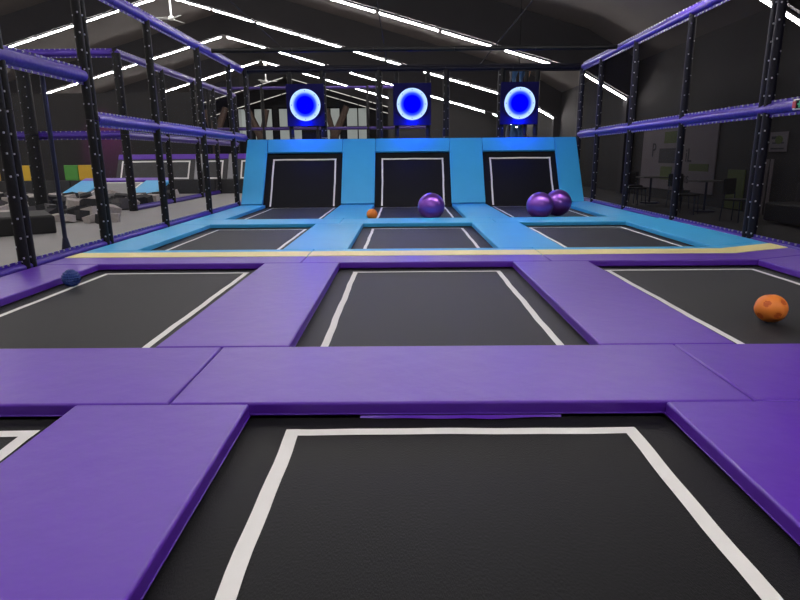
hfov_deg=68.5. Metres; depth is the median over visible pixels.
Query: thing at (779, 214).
safety net
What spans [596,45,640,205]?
safety net
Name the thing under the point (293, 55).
tube light
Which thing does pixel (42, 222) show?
foam block
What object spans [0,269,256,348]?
trampoline
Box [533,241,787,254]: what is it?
pad
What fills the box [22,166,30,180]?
cushion
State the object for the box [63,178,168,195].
trampoline
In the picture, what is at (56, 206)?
foam block
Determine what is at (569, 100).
wall
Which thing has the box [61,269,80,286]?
ball
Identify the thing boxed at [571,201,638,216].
pad
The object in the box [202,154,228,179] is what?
trampoline
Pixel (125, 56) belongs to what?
rail
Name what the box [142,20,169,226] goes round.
post
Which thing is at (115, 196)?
foam block
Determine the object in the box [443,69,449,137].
post
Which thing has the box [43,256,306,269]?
pad
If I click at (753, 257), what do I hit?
pad
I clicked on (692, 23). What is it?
post
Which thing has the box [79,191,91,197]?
foam block
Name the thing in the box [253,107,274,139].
window
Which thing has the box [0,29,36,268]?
post
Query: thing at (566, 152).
pad
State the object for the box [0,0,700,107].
ceiling
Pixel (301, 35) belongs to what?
tube light
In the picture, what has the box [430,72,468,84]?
tube light
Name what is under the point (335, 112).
window
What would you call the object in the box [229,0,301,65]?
overhead cable
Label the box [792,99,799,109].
direction sign
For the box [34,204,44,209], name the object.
foam block
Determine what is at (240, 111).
window
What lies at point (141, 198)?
foam block
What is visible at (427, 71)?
post
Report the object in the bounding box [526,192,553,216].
ball
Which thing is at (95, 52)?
rail
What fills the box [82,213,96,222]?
foam block
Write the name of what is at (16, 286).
pad
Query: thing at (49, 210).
foam block
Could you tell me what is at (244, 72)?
post
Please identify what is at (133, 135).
rail
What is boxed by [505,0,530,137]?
hanging cloth
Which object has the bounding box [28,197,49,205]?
foam block
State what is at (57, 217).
foam block
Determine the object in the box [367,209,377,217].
ball
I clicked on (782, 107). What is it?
rail
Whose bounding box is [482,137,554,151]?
pad
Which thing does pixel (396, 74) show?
post
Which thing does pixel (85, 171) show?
cushion
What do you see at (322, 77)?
post
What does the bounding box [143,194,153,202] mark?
foam block
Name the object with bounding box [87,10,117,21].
tube light
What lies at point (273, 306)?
pad
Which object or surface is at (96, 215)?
foam block
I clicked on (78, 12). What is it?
post
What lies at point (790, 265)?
pad
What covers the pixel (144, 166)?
trampoline
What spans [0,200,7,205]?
foam block
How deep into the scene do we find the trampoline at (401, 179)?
17.15 m
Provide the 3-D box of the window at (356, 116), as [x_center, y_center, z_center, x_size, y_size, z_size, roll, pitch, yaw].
[-5.476,-22.999,76.669,3.160,4.200,0.110,0,14,0]
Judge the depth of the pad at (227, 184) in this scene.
23.61 m
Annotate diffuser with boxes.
[290,89,319,120]
[397,88,426,119]
[504,87,534,118]
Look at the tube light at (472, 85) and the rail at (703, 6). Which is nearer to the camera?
the rail at (703, 6)
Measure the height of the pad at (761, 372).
0.080 m
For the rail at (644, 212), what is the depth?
10.44 m
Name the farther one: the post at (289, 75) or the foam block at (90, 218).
the post at (289, 75)
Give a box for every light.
[8,37,35,46]
[37,24,72,37]
[47,87,64,93]
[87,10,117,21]
[97,67,125,76]
[133,0,151,5]
[159,46,188,56]
[178,0,210,9]
[200,36,220,43]
[212,8,254,21]
[227,36,258,45]
[257,21,297,34]
[286,84,324,126]
[293,55,323,64]
[300,34,341,46]
[334,0,375,12]
[356,52,384,60]
[358,74,388,83]
[379,11,438,30]
[387,60,425,72]
[393,83,430,125]
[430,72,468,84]
[442,29,496,45]
[454,102,484,111]
[471,84,497,93]
[500,82,538,124]
[505,50,553,62]
[539,108,554,117]
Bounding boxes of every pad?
[0,181,6,192]
[0,264,98,306]
[0,347,220,416]
[0,405,250,599]
[24,181,70,193]
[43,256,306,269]
[65,249,313,257]
[70,180,81,186]
[90,225,209,250]
[156,263,339,349]
[168,179,216,193]
[170,344,752,418]
[177,219,342,227]
[194,154,202,178]
[194,205,264,219]
[216,179,243,192]
[227,154,232,178]
[241,140,267,204]
[267,139,342,153]
[284,223,362,249]
[302,255,549,267]
[308,248,540,255]
[323,204,374,218]
[339,217,493,226]
[341,139,375,204]
[375,138,448,152]
[449,138,484,203]
[452,203,508,217]
[472,222,561,247]
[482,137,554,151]
[490,214,654,225]
[512,261,734,345]
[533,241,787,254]
[543,248,799,265]
[554,137,583,201]
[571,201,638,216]
[625,218,757,245]
[665,401,799,545]
[675,344,799,401]
[758,255,799,277]
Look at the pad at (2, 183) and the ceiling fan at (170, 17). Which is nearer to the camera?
the pad at (2, 183)
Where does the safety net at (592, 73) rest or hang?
hanging from the rail at (703, 6)
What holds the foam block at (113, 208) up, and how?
on the floor
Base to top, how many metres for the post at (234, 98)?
3.998 m
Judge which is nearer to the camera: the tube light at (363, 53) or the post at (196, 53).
the post at (196, 53)
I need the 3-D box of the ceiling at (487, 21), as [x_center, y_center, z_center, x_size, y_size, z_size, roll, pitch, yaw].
[-11.644,-9.070,20.575,40.000,10.830,0.400,0,14,0]
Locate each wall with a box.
[0,92,200,180]
[198,93,387,153]
[510,86,584,154]
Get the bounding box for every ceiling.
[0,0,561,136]
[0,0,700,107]
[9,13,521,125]
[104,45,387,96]
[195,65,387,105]
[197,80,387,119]
[345,0,611,64]
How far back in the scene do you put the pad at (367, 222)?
12.15 m
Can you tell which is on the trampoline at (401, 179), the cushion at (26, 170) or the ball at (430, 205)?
the ball at (430, 205)
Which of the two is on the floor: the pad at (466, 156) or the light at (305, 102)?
the pad at (466, 156)
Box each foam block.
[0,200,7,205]
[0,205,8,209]
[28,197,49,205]
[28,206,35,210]
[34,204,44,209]
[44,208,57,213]
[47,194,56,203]
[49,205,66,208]
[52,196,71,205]
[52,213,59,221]
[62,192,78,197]
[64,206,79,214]
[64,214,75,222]
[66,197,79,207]
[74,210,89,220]
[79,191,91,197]
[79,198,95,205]
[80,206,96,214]
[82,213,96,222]
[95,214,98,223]
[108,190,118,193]
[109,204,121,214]
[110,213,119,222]
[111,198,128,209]
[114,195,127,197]
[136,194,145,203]
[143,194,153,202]
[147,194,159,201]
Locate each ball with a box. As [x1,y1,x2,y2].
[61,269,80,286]
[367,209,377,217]
[418,193,444,217]
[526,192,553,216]
[548,189,571,215]
[754,294,788,321]
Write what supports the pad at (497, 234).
on the floor
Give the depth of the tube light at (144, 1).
29.76 m
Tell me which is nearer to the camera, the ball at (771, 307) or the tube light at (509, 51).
the ball at (771, 307)
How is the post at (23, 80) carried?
on the floor
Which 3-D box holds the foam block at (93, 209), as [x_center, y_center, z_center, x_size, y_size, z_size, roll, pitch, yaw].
[-7.313,-2.062,13.958,0.373,0.352,0.349,2,14,9]
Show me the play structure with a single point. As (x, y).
(263, 128)
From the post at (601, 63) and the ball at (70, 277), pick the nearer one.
the ball at (70, 277)
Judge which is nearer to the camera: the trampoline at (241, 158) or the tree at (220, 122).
the trampoline at (241, 158)
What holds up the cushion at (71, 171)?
on the pad at (73, 182)
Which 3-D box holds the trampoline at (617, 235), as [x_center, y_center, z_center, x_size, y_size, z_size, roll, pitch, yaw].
[3.491,-1.063,10.304,2.340,0.079,3.630,0,14,0]
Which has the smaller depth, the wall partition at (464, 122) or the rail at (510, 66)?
the rail at (510, 66)
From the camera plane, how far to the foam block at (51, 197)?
17.76 m
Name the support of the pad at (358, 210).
on the floor
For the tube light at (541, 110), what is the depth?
30.93 m
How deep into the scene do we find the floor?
12.06 m
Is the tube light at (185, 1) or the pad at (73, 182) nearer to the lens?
the pad at (73, 182)
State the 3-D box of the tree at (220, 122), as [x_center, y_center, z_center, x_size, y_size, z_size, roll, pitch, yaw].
[-17.932,-15.786,57.997,2.516,6.323,0.900,0,14,0]
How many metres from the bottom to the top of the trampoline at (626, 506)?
0.079 m
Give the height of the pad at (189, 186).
0.560 m
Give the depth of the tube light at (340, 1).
20.20 m
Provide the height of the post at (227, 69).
3.888 m
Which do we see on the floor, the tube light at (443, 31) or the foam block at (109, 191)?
the foam block at (109, 191)
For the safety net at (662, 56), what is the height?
3.840 m
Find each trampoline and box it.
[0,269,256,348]
[0,417,59,462]
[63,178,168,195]
[116,154,195,179]
[142,413,799,599]
[153,228,309,249]
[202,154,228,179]
[237,153,342,218]
[237,154,245,178]
[295,268,589,346]
[351,227,492,248]
[374,143,462,217]
[482,151,596,216]
[526,225,691,246]
[600,266,799,343]
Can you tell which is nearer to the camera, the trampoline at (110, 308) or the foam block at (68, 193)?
the trampoline at (110, 308)
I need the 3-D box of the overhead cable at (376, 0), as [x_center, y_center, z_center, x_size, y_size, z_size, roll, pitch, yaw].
[-0.399,-5.442,11.235,0.019,0.022,12.400,0,14,0]
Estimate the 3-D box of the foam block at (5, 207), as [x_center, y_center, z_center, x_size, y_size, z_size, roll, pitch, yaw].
[-9.387,-2.008,13.812,0.364,0.430,0.398,0,14,3]
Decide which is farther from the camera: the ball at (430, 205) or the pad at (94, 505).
the ball at (430, 205)
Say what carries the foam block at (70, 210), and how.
on the floor
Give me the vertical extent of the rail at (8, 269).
0.186 m
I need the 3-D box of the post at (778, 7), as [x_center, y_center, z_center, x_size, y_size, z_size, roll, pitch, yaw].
[5.353,-2.746,8.619,0.125,3.888,0.263,0,14,0]
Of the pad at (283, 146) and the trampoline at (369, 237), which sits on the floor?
the trampoline at (369, 237)
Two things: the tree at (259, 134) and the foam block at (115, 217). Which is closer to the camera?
the foam block at (115, 217)
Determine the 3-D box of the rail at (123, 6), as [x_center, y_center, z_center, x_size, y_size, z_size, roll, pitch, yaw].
[-4.712,-5.126,10.509,0.146,0.236,14.000,0,14,0]
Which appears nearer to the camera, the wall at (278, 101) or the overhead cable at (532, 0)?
the overhead cable at (532, 0)
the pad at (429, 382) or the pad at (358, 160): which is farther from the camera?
the pad at (358, 160)
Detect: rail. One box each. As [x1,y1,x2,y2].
[0,45,87,84]
[0,201,240,276]
[16,131,120,139]
[19,48,112,57]
[95,112,247,141]
[99,0,243,73]
[114,49,235,97]
[127,131,239,146]
[138,190,220,209]
[244,63,580,73]
[577,96,799,137]
[581,0,729,69]
[584,197,799,249]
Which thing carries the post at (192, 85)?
on the floor
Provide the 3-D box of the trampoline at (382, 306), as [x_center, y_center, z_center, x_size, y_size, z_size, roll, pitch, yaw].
[0.325,0.040,5.872,2.390,0.079,3.615,0,14,0]
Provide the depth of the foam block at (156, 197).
18.24 m
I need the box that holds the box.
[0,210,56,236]
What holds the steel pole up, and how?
on the floor
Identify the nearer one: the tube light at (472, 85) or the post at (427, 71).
the post at (427, 71)
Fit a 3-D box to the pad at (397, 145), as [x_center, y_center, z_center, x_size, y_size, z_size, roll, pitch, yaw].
[0.368,-4.603,17.507,2.199,0.412,0.310,0,14,0]
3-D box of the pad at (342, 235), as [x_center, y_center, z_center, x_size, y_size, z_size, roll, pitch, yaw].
[-1.240,-1.115,10.314,0.968,0.080,3.436,0,14,0]
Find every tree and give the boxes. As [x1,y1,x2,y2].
[204,107,227,153]
[244,108,268,139]
[327,105,348,138]
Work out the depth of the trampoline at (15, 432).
3.12 m
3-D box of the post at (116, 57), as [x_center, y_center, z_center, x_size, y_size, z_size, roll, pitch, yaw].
[-7.244,-4.364,15.492,0.214,3.998,0.220,0,14,0]
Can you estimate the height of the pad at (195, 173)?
1.555 m
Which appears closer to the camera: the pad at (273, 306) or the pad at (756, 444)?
the pad at (756, 444)
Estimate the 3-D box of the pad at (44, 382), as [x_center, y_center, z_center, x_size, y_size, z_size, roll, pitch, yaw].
[-2.941,0.500,3.722,3.346,0.080,0.998,0,14,0]
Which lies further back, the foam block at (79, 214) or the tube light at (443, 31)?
the tube light at (443, 31)
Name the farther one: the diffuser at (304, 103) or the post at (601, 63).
the diffuser at (304, 103)
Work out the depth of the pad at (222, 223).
12.17 m
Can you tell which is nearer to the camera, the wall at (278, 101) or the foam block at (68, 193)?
the foam block at (68, 193)
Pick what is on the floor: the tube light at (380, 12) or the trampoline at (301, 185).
the trampoline at (301, 185)
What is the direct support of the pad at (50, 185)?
on the floor
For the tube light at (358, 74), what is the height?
0.678 m
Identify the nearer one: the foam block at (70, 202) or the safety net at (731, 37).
the safety net at (731, 37)
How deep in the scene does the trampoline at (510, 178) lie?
17.16 m
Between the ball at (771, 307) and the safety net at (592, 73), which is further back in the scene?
the safety net at (592, 73)
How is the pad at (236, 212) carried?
on the floor
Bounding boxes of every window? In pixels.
[227,108,249,140]
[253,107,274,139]
[278,107,302,139]
[320,107,340,138]
[346,107,369,138]
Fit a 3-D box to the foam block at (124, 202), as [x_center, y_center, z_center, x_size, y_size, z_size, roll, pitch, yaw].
[-7.736,-2.656,16.381,0.433,0.414,0.411,9,17,34]
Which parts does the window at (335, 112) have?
pane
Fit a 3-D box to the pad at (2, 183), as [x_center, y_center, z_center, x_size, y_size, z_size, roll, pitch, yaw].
[-16.177,-4.516,23.741,1.930,0.560,0.120,0,14,0]
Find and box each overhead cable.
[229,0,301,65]
[376,0,387,64]
[480,0,532,63]
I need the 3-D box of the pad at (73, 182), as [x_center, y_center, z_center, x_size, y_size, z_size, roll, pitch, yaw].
[-12.277,-4.543,23.715,1.930,0.560,0.120,0,14,0]
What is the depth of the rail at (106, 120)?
11.40 m
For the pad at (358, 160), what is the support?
attached to the trampoline at (301, 185)
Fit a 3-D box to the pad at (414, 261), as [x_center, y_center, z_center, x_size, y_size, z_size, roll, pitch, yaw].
[0.333,-0.510,7.768,3.196,0.080,0.518,0,14,0]
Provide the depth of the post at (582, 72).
17.49 m
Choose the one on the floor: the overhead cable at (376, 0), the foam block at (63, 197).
the foam block at (63, 197)
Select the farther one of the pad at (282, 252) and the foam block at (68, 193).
the foam block at (68, 193)
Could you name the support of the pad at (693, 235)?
on the floor
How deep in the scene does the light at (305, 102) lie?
17.36 m
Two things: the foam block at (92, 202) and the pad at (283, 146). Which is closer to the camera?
the foam block at (92, 202)
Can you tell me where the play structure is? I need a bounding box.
[205,85,430,153]
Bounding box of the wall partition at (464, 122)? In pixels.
[388,83,509,138]
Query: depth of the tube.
14.31 m
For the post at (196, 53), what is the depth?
13.89 m
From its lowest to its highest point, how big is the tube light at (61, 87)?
0.678 m
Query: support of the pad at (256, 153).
attached to the trampoline at (301, 185)
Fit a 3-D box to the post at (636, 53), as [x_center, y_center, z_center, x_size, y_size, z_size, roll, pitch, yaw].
[5.378,-3.986,13.721,0.136,3.888,0.142,0,14,0]
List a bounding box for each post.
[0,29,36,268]
[14,69,48,204]
[70,0,113,244]
[111,52,137,210]
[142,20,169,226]
[158,69,175,202]
[189,80,203,196]
[193,47,212,213]
[210,88,222,193]
[225,64,239,205]
[233,96,239,156]
[242,70,251,140]
[286,72,294,138]
[319,70,327,138]
[375,70,382,138]
[394,71,398,137]
[426,70,429,137]
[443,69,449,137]
[496,67,505,137]
[522,70,528,136]
[533,69,539,136]
[576,68,585,165]
[590,58,604,201]
[621,41,640,209]
[669,13,696,219]
[742,0,787,238]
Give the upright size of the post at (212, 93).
3.998 m
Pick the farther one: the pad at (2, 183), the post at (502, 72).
the pad at (2, 183)
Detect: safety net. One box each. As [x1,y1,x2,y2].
[580,60,605,197]
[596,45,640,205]
[628,16,697,216]
[678,0,771,230]
[756,0,799,243]
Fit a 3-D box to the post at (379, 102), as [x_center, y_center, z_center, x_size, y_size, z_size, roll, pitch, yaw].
[-0.612,-4.933,17.833,0.195,3.888,0.200,0,14,0]
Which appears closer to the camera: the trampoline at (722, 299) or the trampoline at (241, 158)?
the trampoline at (722, 299)
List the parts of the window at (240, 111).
pane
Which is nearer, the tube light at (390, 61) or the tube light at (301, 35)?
the tube light at (301, 35)
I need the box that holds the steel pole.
[39,75,70,249]
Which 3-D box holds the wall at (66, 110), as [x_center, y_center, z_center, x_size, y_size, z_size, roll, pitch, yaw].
[-15.584,-7.569,28.157,12.000,4.400,0.150,0,14,0]
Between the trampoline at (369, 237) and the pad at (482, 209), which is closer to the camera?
the trampoline at (369, 237)
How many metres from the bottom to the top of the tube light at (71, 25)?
0.678 m
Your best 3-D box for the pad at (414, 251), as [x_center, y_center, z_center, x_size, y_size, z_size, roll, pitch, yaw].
[0.336,-0.648,8.326,3.196,0.084,0.628,0,14,0]
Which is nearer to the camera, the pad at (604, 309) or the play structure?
the pad at (604, 309)
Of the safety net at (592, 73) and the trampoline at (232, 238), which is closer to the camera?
the trampoline at (232, 238)
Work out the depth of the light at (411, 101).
17.34 m
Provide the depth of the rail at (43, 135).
15.47 m
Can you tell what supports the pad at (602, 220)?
on the floor
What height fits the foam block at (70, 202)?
0.419 m
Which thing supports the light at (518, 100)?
attached to the post at (502, 72)
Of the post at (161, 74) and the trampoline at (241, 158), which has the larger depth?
the trampoline at (241, 158)
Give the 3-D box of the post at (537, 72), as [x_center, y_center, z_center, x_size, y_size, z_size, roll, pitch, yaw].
[4.087,-4.966,17.802,0.136,3.888,0.140,0,14,0]
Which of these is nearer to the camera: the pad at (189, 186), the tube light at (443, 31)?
the tube light at (443, 31)
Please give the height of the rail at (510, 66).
0.220 m
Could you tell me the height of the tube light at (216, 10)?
0.678 m
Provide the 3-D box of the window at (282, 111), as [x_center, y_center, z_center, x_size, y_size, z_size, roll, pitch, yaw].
[-14.276,-22.937,76.726,3.160,4.200,0.110,0,14,0]
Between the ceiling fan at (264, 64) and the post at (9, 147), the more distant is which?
the ceiling fan at (264, 64)
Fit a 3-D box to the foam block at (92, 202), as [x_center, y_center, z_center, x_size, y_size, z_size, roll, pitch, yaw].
[-8.679,-2.650,16.381,0.401,0.384,0.403,12,18,41]
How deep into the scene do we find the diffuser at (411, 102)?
17.33 m
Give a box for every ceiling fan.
[157,0,183,22]
[259,63,267,82]
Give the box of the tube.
[211,44,617,52]
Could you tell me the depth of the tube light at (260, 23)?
30.02 m
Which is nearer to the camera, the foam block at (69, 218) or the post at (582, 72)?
the foam block at (69, 218)
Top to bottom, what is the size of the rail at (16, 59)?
0.255 m
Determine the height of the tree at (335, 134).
6.323 m
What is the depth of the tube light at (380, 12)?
20.31 m
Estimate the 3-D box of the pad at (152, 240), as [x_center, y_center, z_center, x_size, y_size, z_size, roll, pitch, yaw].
[-4.229,-1.094,10.334,0.708,0.080,3.436,0,14,0]
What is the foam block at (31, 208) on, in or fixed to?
on the floor
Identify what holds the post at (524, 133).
on the floor
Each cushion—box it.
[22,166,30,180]
[64,165,79,180]
[78,165,92,179]
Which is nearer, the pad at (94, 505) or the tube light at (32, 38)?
the pad at (94, 505)
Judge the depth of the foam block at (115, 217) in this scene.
13.10 m
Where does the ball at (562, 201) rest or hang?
on the trampoline at (510, 178)
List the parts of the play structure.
post, post, rail, post, rail, post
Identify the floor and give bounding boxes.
[0,174,797,417]
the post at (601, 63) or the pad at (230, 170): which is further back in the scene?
the pad at (230, 170)
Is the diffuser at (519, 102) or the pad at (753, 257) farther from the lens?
the diffuser at (519, 102)

